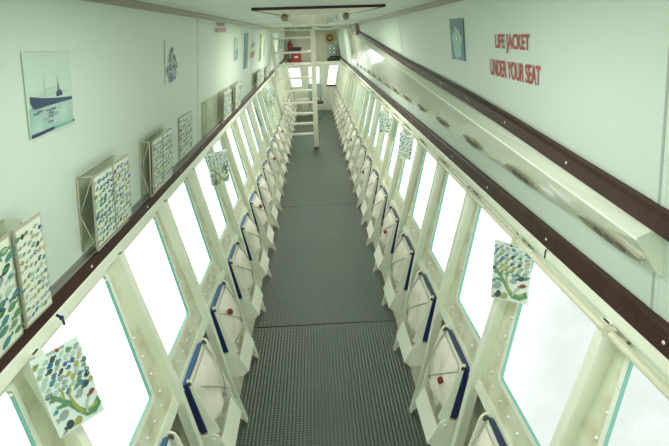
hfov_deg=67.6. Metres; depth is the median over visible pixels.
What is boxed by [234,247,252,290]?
cushion
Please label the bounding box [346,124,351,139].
jacket
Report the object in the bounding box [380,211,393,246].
jacket
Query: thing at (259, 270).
seat
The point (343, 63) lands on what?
trim
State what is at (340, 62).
trim
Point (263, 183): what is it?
jacket
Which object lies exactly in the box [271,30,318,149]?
boarding ladder
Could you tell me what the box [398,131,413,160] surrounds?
chart
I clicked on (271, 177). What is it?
jacket
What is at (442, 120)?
outlet plate
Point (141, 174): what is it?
acrylic holder
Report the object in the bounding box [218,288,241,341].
cushion
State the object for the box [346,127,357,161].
seat
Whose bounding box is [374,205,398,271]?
seat
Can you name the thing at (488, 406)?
trim
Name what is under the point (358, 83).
trim
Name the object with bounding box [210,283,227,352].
cushion
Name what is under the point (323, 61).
trim
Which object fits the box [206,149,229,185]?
chart
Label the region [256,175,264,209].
cushion
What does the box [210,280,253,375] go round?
seat
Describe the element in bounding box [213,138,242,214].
window
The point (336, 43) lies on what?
switch box
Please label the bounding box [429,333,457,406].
jacket
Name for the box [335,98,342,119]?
seat
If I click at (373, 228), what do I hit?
seat
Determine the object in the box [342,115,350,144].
seat
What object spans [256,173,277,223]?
seat
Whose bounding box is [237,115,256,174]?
window
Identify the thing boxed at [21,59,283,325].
trim
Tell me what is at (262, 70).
board
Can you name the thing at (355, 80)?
trim
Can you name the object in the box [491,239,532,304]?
chart
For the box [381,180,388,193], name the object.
trim
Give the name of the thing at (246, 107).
window
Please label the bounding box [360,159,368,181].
jacket
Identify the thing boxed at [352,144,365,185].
seat
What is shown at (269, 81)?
trim
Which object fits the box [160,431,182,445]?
seat
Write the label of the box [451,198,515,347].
window
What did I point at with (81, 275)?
trim
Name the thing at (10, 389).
window
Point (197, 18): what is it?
trim
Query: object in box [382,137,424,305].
trim
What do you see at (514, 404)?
window
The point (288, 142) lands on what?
seat
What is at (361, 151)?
jacket
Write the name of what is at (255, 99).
trim
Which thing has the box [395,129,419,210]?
window
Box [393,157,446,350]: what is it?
trim
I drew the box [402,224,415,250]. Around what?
trim
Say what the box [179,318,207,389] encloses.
trim
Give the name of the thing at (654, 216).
trim
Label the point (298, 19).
trim
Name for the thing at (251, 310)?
seat
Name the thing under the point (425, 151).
window
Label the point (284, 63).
trim
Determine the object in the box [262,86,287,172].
trim
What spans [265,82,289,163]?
trim
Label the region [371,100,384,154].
window
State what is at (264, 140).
window
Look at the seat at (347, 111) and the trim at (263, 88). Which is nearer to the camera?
the trim at (263, 88)
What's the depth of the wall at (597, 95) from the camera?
1.54 m
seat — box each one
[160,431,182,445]
[183,338,241,445]
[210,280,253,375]
[228,240,262,318]
[240,212,268,278]
[249,190,273,247]
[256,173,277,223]
[262,159,280,204]
[267,148,283,188]
[270,139,285,175]
[274,131,287,164]
[276,124,288,155]
[279,118,290,146]
[281,112,291,138]
[284,105,293,127]
[285,109,292,132]
[286,100,294,122]
[334,95,340,115]
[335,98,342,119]
[337,101,344,125]
[338,105,346,130]
[340,110,348,136]
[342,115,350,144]
[344,121,353,152]
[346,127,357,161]
[349,135,361,172]
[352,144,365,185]
[356,155,371,200]
[361,168,378,219]
[366,184,387,242]
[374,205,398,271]
[383,232,414,311]
[396,270,436,365]
[415,325,469,445]
[468,412,506,445]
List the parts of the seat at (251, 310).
plate, shock cord, plate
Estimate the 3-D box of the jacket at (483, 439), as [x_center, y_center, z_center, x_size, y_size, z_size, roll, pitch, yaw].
[0.556,0.972,1.899,0.098,0.262,0.310,-3,21,-2]
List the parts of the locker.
lid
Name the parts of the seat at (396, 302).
plate, shock cord, plate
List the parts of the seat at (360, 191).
plate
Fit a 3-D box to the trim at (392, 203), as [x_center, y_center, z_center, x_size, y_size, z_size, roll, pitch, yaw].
[0.534,-0.093,4.301,0.026,0.047,0.625,-3,21,-2]
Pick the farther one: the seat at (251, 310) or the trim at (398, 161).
the trim at (398, 161)
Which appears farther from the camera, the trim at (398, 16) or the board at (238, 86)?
the board at (238, 86)
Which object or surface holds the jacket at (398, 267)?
attached to the seat at (396, 302)
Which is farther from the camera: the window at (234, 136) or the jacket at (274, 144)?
the jacket at (274, 144)
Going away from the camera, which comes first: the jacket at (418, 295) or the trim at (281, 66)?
the jacket at (418, 295)
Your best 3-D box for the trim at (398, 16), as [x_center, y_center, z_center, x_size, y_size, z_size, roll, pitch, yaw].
[0.578,-1.291,4.141,0.111,0.804,0.042,-3,21,-2]
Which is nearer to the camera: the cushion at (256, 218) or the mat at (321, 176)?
the cushion at (256, 218)
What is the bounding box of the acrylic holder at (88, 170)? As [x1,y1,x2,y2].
[76,155,128,251]
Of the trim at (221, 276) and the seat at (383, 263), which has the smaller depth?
the trim at (221, 276)
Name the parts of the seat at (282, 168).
plate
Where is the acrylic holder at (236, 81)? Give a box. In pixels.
[229,81,239,111]
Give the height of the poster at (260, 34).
0.368 m
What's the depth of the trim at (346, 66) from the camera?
12.20 m
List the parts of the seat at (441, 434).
plate, shock cord, plate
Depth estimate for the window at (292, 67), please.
14.53 m
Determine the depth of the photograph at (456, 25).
2.46 m
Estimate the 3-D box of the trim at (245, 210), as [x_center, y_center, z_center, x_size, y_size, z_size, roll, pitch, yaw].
[-0.786,-0.030,4.263,0.026,0.047,0.625,-3,21,-2]
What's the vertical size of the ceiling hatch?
0.062 m
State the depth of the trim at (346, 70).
11.60 m
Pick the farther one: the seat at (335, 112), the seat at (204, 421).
the seat at (335, 112)
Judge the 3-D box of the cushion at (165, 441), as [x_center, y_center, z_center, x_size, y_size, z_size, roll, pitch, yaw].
[-0.629,1.029,1.863,0.110,0.313,0.331,-3,21,-2]
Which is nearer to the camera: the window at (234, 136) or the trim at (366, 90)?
the window at (234, 136)
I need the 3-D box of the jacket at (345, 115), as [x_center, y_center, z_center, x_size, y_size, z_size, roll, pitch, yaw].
[0.192,-1.980,9.626,0.098,0.262,0.311,-3,21,-2]
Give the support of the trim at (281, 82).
attached to the wall at (121, 97)
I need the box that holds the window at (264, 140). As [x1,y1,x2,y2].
[251,100,265,145]
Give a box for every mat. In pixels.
[235,319,430,445]
[254,204,394,327]
[280,110,357,206]
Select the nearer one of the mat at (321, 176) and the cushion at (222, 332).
the cushion at (222, 332)
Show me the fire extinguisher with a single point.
(289, 45)
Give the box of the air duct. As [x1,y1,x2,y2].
[348,28,665,274]
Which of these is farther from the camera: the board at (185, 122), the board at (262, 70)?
the board at (262, 70)
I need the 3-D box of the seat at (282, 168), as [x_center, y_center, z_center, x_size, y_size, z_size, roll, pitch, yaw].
[-0.827,-0.952,7.234,0.213,0.482,0.348,-3,21,-2]
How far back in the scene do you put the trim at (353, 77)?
9.81 m
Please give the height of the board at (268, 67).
0.187 m
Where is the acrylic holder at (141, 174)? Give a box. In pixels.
[139,128,171,197]
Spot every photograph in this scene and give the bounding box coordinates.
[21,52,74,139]
[449,18,464,60]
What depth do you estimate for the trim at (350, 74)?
10.41 m
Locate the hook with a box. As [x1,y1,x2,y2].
[56,314,65,324]
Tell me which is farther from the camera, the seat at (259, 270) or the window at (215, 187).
the seat at (259, 270)
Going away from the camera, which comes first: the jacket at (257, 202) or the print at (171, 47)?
the print at (171, 47)
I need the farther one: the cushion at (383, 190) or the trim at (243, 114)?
the trim at (243, 114)
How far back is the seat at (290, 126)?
10.13 m
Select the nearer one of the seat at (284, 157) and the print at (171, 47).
the print at (171, 47)
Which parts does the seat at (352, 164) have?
plate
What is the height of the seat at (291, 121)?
0.482 m
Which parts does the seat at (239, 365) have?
plate, shock cord, plate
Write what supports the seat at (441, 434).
attached to the wall at (597, 95)
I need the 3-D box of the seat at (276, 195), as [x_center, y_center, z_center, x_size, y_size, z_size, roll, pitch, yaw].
[-0.771,-0.497,6.045,0.213,0.482,0.348,-3,21,-2]
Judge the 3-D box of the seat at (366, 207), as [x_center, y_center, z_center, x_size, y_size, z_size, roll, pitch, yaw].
[0.400,-0.325,5.484,0.213,0.482,0.348,-3,21,-2]
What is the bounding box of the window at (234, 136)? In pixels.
[226,125,250,191]
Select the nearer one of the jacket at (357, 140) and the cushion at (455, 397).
the cushion at (455, 397)
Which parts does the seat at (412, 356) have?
plate, shock cord, plate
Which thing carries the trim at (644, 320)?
attached to the wall at (597, 95)
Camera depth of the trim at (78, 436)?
1.39 m
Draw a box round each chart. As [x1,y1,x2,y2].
[28,336,103,437]
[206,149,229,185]
[267,87,275,102]
[379,110,392,133]
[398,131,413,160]
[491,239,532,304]
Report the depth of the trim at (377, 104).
6.25 m
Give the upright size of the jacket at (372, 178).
0.262 m
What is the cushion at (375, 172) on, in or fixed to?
on the seat at (366, 207)
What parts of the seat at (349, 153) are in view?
plate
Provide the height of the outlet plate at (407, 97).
0.052 m
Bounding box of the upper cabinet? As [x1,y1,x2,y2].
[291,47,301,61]
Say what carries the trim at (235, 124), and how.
attached to the wall at (121, 97)
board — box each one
[0,233,23,357]
[11,212,51,328]
[91,165,115,248]
[111,154,131,229]
[151,134,163,192]
[162,128,172,182]
[179,111,192,160]
[223,89,231,120]
[235,82,240,108]
[256,70,260,87]
[260,68,263,83]
[266,65,269,76]
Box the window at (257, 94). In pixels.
[256,94,269,136]
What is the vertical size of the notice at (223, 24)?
0.069 m
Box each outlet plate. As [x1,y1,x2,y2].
[403,94,410,101]
[417,104,426,111]
[436,116,448,127]
[463,135,482,149]
[504,163,536,187]
[578,214,643,261]
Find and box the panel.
[327,44,335,57]
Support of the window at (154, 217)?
in the wall at (121, 97)
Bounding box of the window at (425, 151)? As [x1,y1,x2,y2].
[408,145,438,241]
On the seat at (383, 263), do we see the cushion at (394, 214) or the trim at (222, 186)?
the cushion at (394, 214)
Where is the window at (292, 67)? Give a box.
[288,67,301,87]
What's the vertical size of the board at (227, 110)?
0.231 m
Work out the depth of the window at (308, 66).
14.63 m
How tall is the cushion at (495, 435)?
0.313 m
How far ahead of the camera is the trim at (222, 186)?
3.89 m
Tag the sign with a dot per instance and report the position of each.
(329, 37)
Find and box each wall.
[0,0,287,445]
[284,29,339,109]
[336,0,668,445]
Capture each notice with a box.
[215,22,224,31]
[490,34,539,85]
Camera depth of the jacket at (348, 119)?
8.96 m
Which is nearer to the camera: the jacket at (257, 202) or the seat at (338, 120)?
the jacket at (257, 202)
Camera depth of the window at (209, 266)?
3.10 m
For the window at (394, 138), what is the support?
in the wall at (597, 95)
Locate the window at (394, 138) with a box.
[385,117,403,185]
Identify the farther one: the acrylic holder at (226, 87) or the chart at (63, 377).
the acrylic holder at (226, 87)
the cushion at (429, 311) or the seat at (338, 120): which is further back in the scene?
the seat at (338, 120)
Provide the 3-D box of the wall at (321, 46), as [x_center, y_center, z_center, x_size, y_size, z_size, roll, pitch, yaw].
[-0.629,-4.438,14.487,1.720,2.350,0.360,-3,21,-2]
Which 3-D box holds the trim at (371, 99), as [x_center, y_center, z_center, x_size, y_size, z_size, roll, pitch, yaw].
[0.410,-1.107,6.978,0.336,1.418,0.038,-3,21,-2]
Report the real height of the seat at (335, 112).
0.482 m
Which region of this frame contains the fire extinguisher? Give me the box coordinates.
[287,39,292,62]
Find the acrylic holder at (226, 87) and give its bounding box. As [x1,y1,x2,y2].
[217,87,231,123]
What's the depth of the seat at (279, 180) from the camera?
6.55 m
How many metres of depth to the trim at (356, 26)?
7.35 m
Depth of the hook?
1.42 m
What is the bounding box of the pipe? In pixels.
[340,61,668,399]
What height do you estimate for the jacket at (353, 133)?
0.262 m
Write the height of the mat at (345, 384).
0.024 m
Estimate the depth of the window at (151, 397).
1.91 m
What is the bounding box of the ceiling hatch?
[251,4,384,21]
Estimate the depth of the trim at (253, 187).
4.96 m
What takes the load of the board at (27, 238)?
in the acrylic holder
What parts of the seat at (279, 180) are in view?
plate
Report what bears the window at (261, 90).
in the wall at (121, 97)
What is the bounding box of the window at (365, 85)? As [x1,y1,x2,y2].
[358,85,365,124]
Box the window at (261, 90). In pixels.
[261,90,272,128]
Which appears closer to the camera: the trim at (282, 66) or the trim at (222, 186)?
the trim at (222, 186)
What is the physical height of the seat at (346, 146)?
0.482 m
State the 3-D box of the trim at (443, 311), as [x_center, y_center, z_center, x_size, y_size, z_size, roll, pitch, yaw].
[0.618,0.588,2.517,0.026,0.047,0.625,-3,21,-2]
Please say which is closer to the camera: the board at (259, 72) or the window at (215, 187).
the window at (215, 187)
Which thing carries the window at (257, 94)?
in the wall at (121, 97)
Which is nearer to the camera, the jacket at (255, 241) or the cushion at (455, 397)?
the cushion at (455, 397)
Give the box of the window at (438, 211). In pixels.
[425,166,468,283]
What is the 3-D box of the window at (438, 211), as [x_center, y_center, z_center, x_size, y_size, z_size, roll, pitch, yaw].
[0.667,0.021,2.963,0.150,0.609,0.554,-3,21,-2]
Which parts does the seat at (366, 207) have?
plate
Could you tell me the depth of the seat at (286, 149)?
8.34 m
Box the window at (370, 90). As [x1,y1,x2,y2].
[361,90,370,133]
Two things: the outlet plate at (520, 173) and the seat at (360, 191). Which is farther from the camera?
the seat at (360, 191)
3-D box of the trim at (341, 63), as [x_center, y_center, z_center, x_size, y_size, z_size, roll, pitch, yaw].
[0.102,-3.606,13.517,0.336,1.418,0.038,-3,21,-2]
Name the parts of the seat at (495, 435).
plate, shock cord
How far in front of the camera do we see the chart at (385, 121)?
5.18 m
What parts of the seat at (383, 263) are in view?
plate, shock cord, plate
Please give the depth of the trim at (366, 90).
7.44 m
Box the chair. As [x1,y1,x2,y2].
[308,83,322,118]
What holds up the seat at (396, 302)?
attached to the wall at (597, 95)
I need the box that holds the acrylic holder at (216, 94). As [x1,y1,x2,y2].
[202,94,220,137]
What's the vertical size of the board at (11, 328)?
0.276 m
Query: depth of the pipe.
1.55 m
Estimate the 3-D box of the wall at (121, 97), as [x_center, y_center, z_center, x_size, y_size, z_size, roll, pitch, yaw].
[-0.998,-1.652,7.224,0.280,2.378,16.550,-3,21,-2]
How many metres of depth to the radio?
14.13 m
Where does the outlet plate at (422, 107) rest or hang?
attached to the air duct
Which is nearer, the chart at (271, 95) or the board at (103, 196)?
the board at (103, 196)
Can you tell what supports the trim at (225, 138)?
attached to the wall at (121, 97)
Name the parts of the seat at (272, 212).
plate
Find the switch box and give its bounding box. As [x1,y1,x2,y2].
[335,41,337,55]
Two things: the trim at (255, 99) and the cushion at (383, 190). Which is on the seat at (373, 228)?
the cushion at (383, 190)
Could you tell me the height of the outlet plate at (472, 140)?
0.051 m
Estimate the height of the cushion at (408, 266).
0.313 m
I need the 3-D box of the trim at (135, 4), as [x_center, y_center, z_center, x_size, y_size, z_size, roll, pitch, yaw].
[-1.012,-2.613,6.642,0.050,0.136,16.150,-3,21,-2]
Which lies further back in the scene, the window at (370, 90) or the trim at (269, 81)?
the trim at (269, 81)
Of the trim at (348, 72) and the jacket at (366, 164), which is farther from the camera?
the trim at (348, 72)
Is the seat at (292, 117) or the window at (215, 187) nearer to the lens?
the window at (215, 187)
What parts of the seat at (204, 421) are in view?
plate, shock cord, plate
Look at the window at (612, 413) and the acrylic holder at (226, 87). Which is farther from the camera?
the acrylic holder at (226, 87)
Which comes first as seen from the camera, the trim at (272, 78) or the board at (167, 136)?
the board at (167, 136)
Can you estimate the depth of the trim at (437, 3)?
3.26 m
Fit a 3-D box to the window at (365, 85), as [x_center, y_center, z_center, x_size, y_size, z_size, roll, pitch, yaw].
[0.443,-1.795,7.719,0.150,0.609,0.554,-3,21,-2]
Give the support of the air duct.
attached to the wall at (597, 95)
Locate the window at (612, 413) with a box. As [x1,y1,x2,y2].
[593,347,668,445]
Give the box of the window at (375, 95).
[366,95,376,142]
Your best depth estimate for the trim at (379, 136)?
5.70 m
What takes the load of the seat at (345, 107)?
attached to the wall at (597, 95)
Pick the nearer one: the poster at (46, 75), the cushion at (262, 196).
the poster at (46, 75)
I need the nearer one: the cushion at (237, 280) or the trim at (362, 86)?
the cushion at (237, 280)
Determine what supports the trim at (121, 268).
attached to the wall at (121, 97)
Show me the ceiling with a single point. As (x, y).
(240, 10)
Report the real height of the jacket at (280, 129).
0.262 m
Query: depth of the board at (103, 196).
1.70 m
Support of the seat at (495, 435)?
attached to the wall at (597, 95)
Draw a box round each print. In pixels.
[29,99,72,134]
[30,76,71,122]
[164,40,177,85]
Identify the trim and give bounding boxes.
[0,59,284,372]
[0,61,284,392]
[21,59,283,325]
[21,347,92,445]
[83,0,286,31]
[110,251,203,445]
[154,396,179,445]
[158,200,247,422]
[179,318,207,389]
[187,168,258,357]
[197,18,197,142]
[207,146,265,311]
[208,267,225,309]
[221,131,270,277]
[226,232,238,260]
[232,119,275,250]
[239,206,247,224]
[241,109,278,228]
[248,102,281,210]
[248,185,254,199]
[253,96,284,195]
[258,90,285,182]
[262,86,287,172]
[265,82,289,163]
[268,79,290,154]
[270,25,351,30]
[271,76,291,147]
[275,13,354,24]
[278,69,294,130]
[279,67,295,125]
[281,66,295,120]
[282,66,296,117]
[284,63,290,88]
[285,60,339,63]
[332,62,340,112]
[333,63,341,115]
[334,63,343,119]
[335,0,462,29]
[335,66,346,123]
[336,69,347,128]
[338,68,349,132]
[339,56,668,359]
[339,72,352,139]
[340,59,668,378]
[341,73,354,144]
[343,76,357,151]
[345,79,360,160]
[347,84,364,169]
[350,87,369,180]
[353,92,374,192]
[354,23,359,34]
[357,99,380,207]
[358,31,668,241]
[361,104,387,224]
[366,112,397,245]
[373,123,409,271]
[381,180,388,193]
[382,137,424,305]
[390,199,399,218]
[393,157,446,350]
[398,16,409,111]
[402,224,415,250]
[409,186,475,412]
[418,257,437,296]
[440,305,472,373]
[450,232,523,445]
[475,379,512,445]
[549,317,616,445]
[646,0,668,312]
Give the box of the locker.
[295,97,310,115]
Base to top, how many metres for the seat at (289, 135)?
0.482 m
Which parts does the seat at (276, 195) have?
plate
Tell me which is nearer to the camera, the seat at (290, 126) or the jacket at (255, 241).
the jacket at (255, 241)
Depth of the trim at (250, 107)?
6.21 m
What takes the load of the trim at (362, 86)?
attached to the wall at (597, 95)
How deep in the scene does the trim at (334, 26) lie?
8.66 m
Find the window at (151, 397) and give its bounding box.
[40,271,162,445]
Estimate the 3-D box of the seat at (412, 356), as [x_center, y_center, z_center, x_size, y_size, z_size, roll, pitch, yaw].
[0.512,0.584,3.106,0.213,0.482,0.348,-3,21,-2]
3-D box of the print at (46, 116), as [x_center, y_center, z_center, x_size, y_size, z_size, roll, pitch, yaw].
[-0.795,-0.303,1.414,0.010,0.072,0.250,-3,21,-2]
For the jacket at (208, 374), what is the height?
0.262 m
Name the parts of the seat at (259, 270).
plate, plate, shock cord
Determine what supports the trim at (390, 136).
attached to the wall at (597, 95)
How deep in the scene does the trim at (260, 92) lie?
7.39 m
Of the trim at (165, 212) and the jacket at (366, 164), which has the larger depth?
the jacket at (366, 164)
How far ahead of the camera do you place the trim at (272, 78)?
9.75 m
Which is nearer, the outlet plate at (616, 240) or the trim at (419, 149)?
the outlet plate at (616, 240)
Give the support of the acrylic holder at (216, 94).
attached to the wall at (121, 97)
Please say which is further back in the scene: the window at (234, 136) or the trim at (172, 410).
the window at (234, 136)
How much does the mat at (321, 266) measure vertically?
0.011 m
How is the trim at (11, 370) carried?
attached to the wall at (121, 97)
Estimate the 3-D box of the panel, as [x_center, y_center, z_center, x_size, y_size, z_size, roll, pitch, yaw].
[-0.074,-4.932,14.313,0.240,0.360,0.161,-3,21,-2]
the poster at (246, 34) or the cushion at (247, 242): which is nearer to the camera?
the cushion at (247, 242)
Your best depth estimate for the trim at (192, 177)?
3.26 m
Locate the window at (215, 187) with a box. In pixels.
[195,155,231,249]
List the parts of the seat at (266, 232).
plate, shock cord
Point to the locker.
(301, 107)
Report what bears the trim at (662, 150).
attached to the wall at (597, 95)
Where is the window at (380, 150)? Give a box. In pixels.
[377,108,392,168]
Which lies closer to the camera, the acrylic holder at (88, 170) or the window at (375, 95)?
the acrylic holder at (88, 170)
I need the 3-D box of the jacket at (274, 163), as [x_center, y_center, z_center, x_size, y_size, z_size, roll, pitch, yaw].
[-0.792,-0.791,6.621,0.098,0.262,0.311,-3,21,-2]
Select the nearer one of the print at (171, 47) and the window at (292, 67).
the print at (171, 47)
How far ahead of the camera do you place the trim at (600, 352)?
1.45 m
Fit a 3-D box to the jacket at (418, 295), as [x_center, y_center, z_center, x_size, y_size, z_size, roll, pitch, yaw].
[0.497,0.518,3.087,0.103,0.262,0.312,-3,21,-2]
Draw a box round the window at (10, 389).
[0,382,45,445]
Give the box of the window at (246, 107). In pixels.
[245,107,261,158]
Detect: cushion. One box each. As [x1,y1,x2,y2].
[160,436,168,445]
[183,342,207,433]
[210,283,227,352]
[228,244,241,298]
[240,214,251,260]
[249,192,258,231]
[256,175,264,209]
[262,161,269,190]
[373,170,378,203]
[381,187,387,225]
[391,208,398,253]
[404,235,414,289]
[422,273,436,341]
[447,329,469,418]
[488,417,506,445]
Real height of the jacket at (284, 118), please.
0.262 m
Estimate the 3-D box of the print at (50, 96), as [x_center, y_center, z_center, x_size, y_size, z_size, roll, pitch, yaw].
[-0.790,-0.350,1.401,0.018,0.134,0.241,-3,21,-2]
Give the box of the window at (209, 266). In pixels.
[167,179,216,295]
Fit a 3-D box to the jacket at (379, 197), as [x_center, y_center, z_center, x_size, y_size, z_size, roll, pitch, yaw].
[0.413,-0.163,4.870,0.103,0.262,0.312,-3,21,-2]
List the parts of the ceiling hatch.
lid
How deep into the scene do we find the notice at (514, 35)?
1.81 m
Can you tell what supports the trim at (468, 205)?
attached to the wall at (597, 95)
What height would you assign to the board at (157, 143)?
0.243 m
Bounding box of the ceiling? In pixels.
[137,0,436,27]
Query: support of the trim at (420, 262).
attached to the wall at (597, 95)
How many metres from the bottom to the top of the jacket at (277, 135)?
0.262 m
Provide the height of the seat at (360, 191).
0.482 m
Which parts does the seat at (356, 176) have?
plate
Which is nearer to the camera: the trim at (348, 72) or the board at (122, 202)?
the board at (122, 202)
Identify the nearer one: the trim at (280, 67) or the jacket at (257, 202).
the jacket at (257, 202)
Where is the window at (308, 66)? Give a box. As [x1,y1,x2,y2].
[308,66,319,83]
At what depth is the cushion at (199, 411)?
2.32 m
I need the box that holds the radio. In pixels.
[327,55,339,60]
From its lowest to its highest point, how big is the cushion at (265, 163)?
0.313 m
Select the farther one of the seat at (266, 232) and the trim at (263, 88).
the trim at (263, 88)
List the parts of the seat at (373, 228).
shock cord, plate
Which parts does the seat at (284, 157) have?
plate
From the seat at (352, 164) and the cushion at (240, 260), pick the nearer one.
the cushion at (240, 260)
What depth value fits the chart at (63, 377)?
1.38 m
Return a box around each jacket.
[194,348,223,420]
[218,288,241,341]
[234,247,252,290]
[245,218,260,252]
[254,195,266,225]
[260,177,271,203]
[265,164,274,186]
[270,152,278,172]
[273,142,281,160]
[276,134,283,150]
[279,126,285,141]
[281,120,286,134]
[283,115,288,128]
[342,112,346,126]
[344,118,349,132]
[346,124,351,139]
[349,131,355,147]
[352,139,358,157]
[356,148,363,168]
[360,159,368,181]
[366,173,375,199]
[372,189,383,219]
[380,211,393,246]
[392,239,408,282]
[407,278,428,331]
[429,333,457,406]
[474,426,492,445]
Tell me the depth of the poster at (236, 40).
4.81 m
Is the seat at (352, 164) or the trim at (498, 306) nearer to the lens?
the trim at (498, 306)
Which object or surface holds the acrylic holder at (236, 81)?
attached to the wall at (121, 97)
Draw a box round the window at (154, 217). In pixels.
[123,214,195,363]
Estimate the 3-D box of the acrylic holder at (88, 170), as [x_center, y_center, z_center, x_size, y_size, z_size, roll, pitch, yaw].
[-0.817,-0.079,1.782,0.088,0.262,0.311,-3,21,-2]
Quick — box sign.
[325,33,334,42]
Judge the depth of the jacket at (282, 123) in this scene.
8.93 m
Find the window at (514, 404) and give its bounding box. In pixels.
[490,249,604,445]
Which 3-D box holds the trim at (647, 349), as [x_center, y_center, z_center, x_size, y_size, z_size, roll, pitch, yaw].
[0.529,-1.874,6.944,0.066,0.044,16.050,-3,21,-2]
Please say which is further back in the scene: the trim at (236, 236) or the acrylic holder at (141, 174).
the trim at (236, 236)
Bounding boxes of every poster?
[234,38,238,60]
[244,33,247,68]
[259,34,261,60]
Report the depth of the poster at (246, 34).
5.57 m
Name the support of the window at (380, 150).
in the wall at (597, 95)

